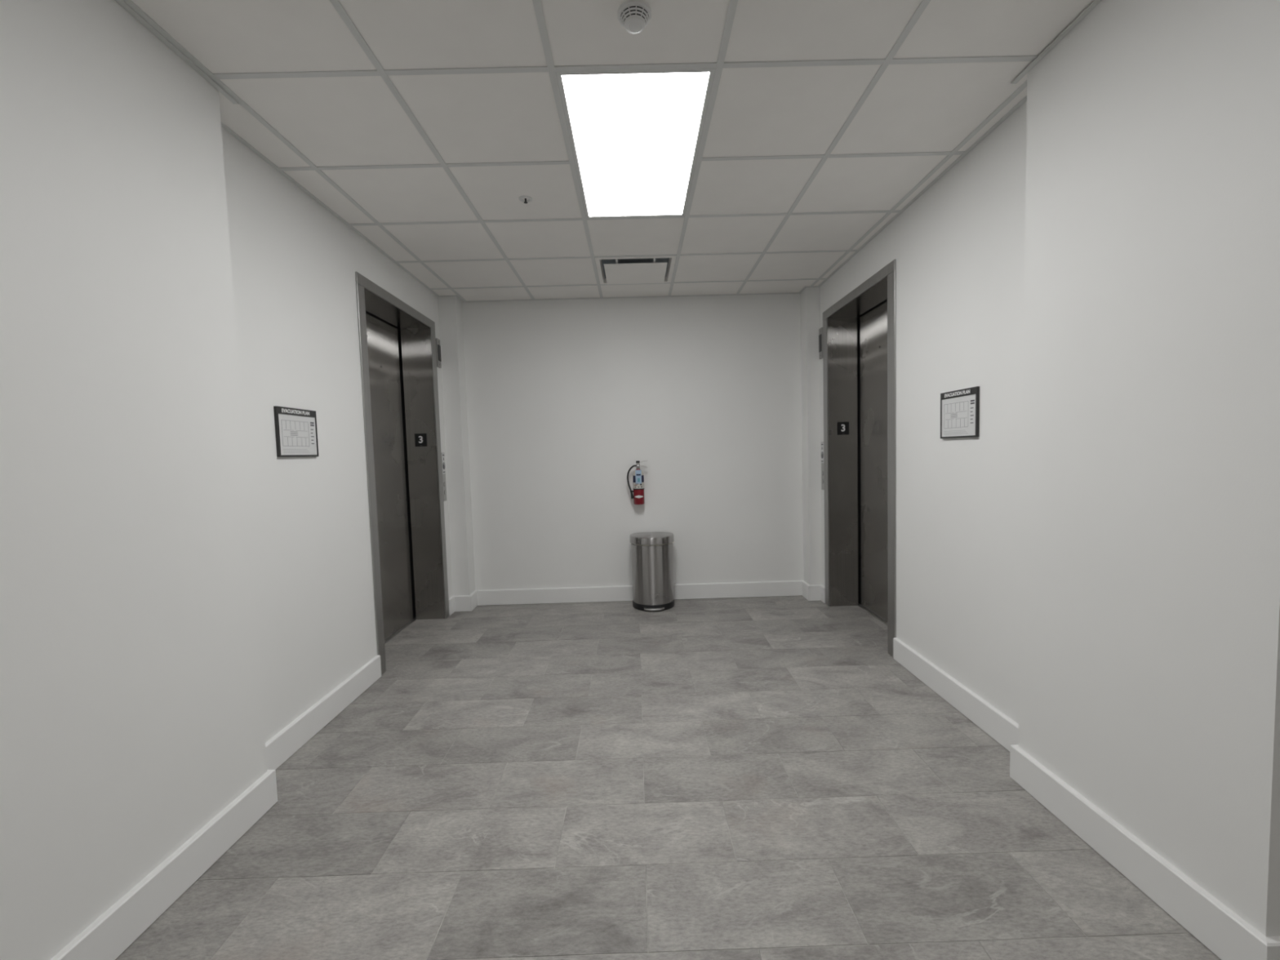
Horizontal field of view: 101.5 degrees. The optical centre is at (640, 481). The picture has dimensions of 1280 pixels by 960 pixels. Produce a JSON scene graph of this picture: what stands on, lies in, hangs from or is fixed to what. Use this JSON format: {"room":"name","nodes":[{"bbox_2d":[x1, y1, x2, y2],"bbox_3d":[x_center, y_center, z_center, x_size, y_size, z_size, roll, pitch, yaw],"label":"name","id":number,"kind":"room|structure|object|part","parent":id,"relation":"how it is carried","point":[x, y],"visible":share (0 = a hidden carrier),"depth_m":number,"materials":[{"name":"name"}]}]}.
{"room":"elevator lobby","nodes":[
{"label":"elevator lobby","id":0,"kind":"room"},
{"bbox_2d":[0,0,266,959],"bbox_3d":[-2.924,-0.157,1.526,2.788,3.076,0.962,-2,3,0],"label":"wall","id":1,"kind":"structure","parent":0,"point":[131,716],"depth_m":1.50,"materials":[{"name":"paint"}]},
{"bbox_2d":[49,654,381,959],"bbox_3d":[-2.829,1.261,2.207,2.707,0.138,2.199,-2,3,0],"label":"baseboard","id":2,"kind":"structure","parent":1,"relation":"attached to","point":[113,932],"depth_m":1.77,"materials":[{"name":"paint"}]},
{"bbox_2d":[221,126,452,742],"bbox_3d":[-2.048,-0.294,3.489,0.679,3.076,2.956,-2,3,0],"label":"wall","id":3,"kind":"structure","parent":0,"point":[295,264],"depth_m":2.63,"materials":[{"name":"paint"}]},
{"bbox_2d":[273,405,319,457],"bbox_3d":[-1.692,-0.243,2.581,0.015,0.236,0.299,-2,3,0],"label":"sign","id":4,"kind":"object","parent":3,"relation":"attached to","point":[295,429],"visible":1,"depth_m":2.56,"materials":[{"name":"white paper"}]},
{"bbox_2d":[355,271,448,675],"bbox_3d":[-1.859,-0.050,3.864,0.331,2.522,1.238,-2,3,0],"label":"door","id":5,"kind":"structure","parent":3,"relation":"in","point":[397,342],"depth_m":4.29,"materials":[{"name":"metal"}]},
{"bbox_3d":[-1.992,-0.052,4.164,0.030,2.482,0.597,-2,3,0],"label":"panel","id":6,"kind":"part","parent":5,"relation":"part of","materials":[{"name":"silver metal"}]},
{"bbox_3d":[-1.940,1.208,3.936,0.058,0.005,1.076,-2,3,0],"label":"sill","id":7,"kind":"part","parent":5,"relation":"part of","materials":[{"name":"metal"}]},
{"bbox_3d":[-1.843,-0.352,4.386,0.100,0.108,0.003,-2,3,0],"label":"floor number plate","id":8,"kind":"part","parent":5,"relation":"part of","materials":[{"name":"black plastic"}]},
{"bbox_2d":[435,337,441,368],"bbox_3d":[-1.732,-1.103,4.481,0.017,0.240,0.077,-2,3,0],"label":"lantern","id":9,"kind":"object","parent":3,"relation":"attached to","point":[437,341],"visible":1,"depth_m":4.46,"materials":[{"name":"metal"}]},
{"bbox_2d":[440,452,446,501],"bbox_3d":[-1.706,-0.045,4.543,0.008,0.420,0.070,-2,3,0],"label":"station","id":10,"kind":"object","parent":3,"relation":"attached to","point":[443,468],"visible":1,"depth_m":4.54,"materials":[{"name":"metal"}]},
{"bbox_3d":[-1.709,-0.160,4.537,0.002,0.180,0.064,-2,3,0],"label":"notice panel","id":11,"kind":"part","parent":10,"relation":"part of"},
{"bbox_2d":[437,296,475,595],"bbox_3d":[-1.645,-0.373,4.682,0.150,3.076,0.172,-2,3,0],"label":"wall","id":12,"kind":"structure","parent":0,"point":[450,308],"depth_m":4.62,"materials":[{"name":"paint"}]},
{"bbox_2d":[115,0,1102,302],"bbox_3d":[-0.059,-1.650,1.432,8.600,0.366,6.748,-2,3,0],"label":"ceiling","id":13,"kind":"structure","parent":0,"point":[422,126],"depth_m":2.15,"materials":[{"name":"grey"}]},
{"bbox_2d":[519,195,532,203],"bbox_3d":[-0.626,-1.535,2.845,0.072,0.030,0.072,-2,3,0],"label":"sprinkler","id":14,"kind":"object","parent":13,"relation":"attached to","point":[530,199],"visible":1,"depth_m":2.84,"materials":[{"name":"silver metal"}]},
{"bbox_2d":[617,0,651,34],"bbox_3d":[-0.019,-1.469,1.664,0.108,0.043,0.108,-2,3,0],"label":"smoke detector","id":15,"kind":"object","parent":13,"relation":"attached to","point":[633,15],"visible":1,"depth_m":1.64,"materials":[{"name":"white plastic"}]},
{"bbox_2d":[555,68,715,217],"bbox_3d":[-0.024,-1.560,2.501,0.583,0.050,1.192,-2,3,0],"label":"ceiling light","id":16,"kind":"object","parent":13,"relation":"attached to","point":[635,135],"visible":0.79,"depth_m":2.30,"materials":[{"name":"plastic"}]},
{"bbox_2d":[595,256,675,284],"bbox_3d":[-0.039,-1.641,4.023,0.583,0.082,0.583,-2,3,0],"label":"ceiling vent","id":17,"kind":"object","parent":13,"relation":"in","point":[650,269],"visible":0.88,"depth_m":3.98,"materials":[{"name":"metal"}]},
{"bbox_3d":[-0.038,-1.604,4.035,0.464,0.008,0.444,-2,3,0],"label":"plate","id":18,"kind":"part","parent":17,"relation":"part of","materials":[{"name":"metal"}]},
{"bbox_2d":[462,267,803,590],"bbox_3d":[-0.067,-0.429,4.881,3.311,3.076,0.200,-2,3,0],"label":"wall","id":19,"kind":"structure","parent":0,"point":[564,397],"depth_m":4.78,"materials":[{"name":"paint"}]},
{"bbox_2d":[448,580,825,615],"bbox_3d":[-0.024,1.038,4.714,3.312,0.138,0.300,-2,3,0],"label":"baseboard","id":20,"kind":"structure","parent":19,"relation":"attached to","point":[788,588],"depth_m":4.84,"materials":[{"name":"paint"}]},
{"bbox_2d":[626,460,647,504],"bbox_3d":[-0.023,0.006,4.722,0.157,0.394,0.131,-5,5,-45],"label":"fire extinguisher","id":21,"kind":"object","parent":19,"relation":"attached to","point":[637,495],"visible":1,"depth_m":4.70,"materials":[{"name":"red metal"}]},
{"bbox_2d":[115,595,1221,959],"bbox_3d":[0.026,1.347,1.603,8.600,0.120,6.748,-2,3,0],"label":"floor","id":22,"kind":"structure","parent":0,"point":[751,778],"depth_m":1.96,"materials":[{"name":"tile"}]},
{"bbox_2d":[629,531,674,611],"bbox_3d":[0.108,0.786,4.649,0.394,0.648,0.356,-2,3,0],"label":"trash can","id":23,"kind":"object","parent":22,"relation":"on","point":[651,553],"visible":1,"depth_m":4.52,"materials":[{"name":"silver metal"}]},
{"bbox_3d":[0.100,0.496,4.636,0.394,0.068,0.340,-2,3,0],"label":"lid","id":24,"kind":"part","parent":23,"relation":"part of","materials":[{"name":"silver metal"}]},
{"bbox_2d":[800,287,822,585],"bbox_3d":[1.534,-0.465,4.708,0.110,3.076,0.172,-2,3,0],"label":"wall","id":25,"kind":"structure","parent":0,"point":[810,296],"depth_m":4.65,"materials":[{"name":"paint"}]},
{"bbox_2d":[819,100,1026,724],"bbox_3d":[1.956,-0.409,3.522,0.709,3.076,2.956,-2,3,0],"label":"wall","id":26,"kind":"structure","parent":0,"point":[958,249],"depth_m":2.61,"materials":[{"name":"paint"}]},
{"bbox_2d":[818,327,822,359],"bbox_3d":[1.562,-1.198,4.524,0.017,0.260,0.074,-2,3,0],"label":"lantern","id":27,"kind":"object","parent":26,"relation":"attached to","point":[820,330],"visible":1,"depth_m":4.51,"materials":[{"name":"metal"}]},
{"bbox_2d":[821,441,824,489],"bbox_3d":[1.596,-0.141,4.587,0.008,0.420,0.070,-2,3,0],"label":"station","id":28,"kind":"object","parent":26,"relation":"attached to","point":[822,442],"visible":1,"depth_m":4.58,"materials":[{"name":"metal"}]},
{"bbox_3d":[1.592,-0.256,4.581,0.002,0.180,0.064,-2,3,0],"label":"notice panel","id":29,"kind":"part","parent":28,"relation":"part of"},
{"bbox_2d":[822,259,896,657],"bbox_3d":[1.760,-0.155,3.917,0.331,2.522,1.240,-2,3,0],"label":"door","id":30,"kind":"structure","parent":26,"relation":"in","point":[860,329],"depth_m":4.37,"materials":[{"name":"metal"}]},
{"bbox_3d":[1.716,-0.454,4.431,0.100,0.108,0.003,-2,3,0],"label":"floor number plate","id":31,"kind":"part","parent":30,"relation":"part of","materials":[{"name":"black plastic"}]},
{"bbox_3d":[1.912,1.096,3.992,0.058,0.005,1.059,-2,3,0],"label":"sill","id":32,"kind":"part","parent":30,"relation":"part of","materials":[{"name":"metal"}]},
{"bbox_3d":[1.888,-0.165,4.216,0.030,2.482,0.588,-2,3,0],"label":"panel","id":33,"kind":"part","parent":30,"relation":"part of","materials":[{"name":"silver metal"}]},
{"bbox_2d":[940,386,979,438],"bbox_3d":[1.603,-0.342,2.635,0.015,0.239,0.296,-2,3,0],"label":"sign","id":34,"kind":"object","parent":26,"relation":"attached to","point":[959,409],"visible":1,"depth_m":2.61,"materials":[{"name":"white"}]},
{"bbox_2d":[1017,0,1279,936],"bbox_3d":[2.888,-0.328,1.637,2.782,3.076,0.834,-2,3,0],"label":"wall","id":35,"kind":"structure","parent":0,"point":[1149,681],"depth_m":1.51,"materials":[{"name":"paint"}]},
{"bbox_2d":[893,637,1279,959],"bbox_3d":[2.863,1.093,2.329,2.701,0.138,2.094,-2,3,0],"label":"baseboard","id":36,"kind":"structure","parent":35,"relation":"attached to","point":[1219,928],"depth_m":1.69,"materials":[{"name":"paint"}]}
]}

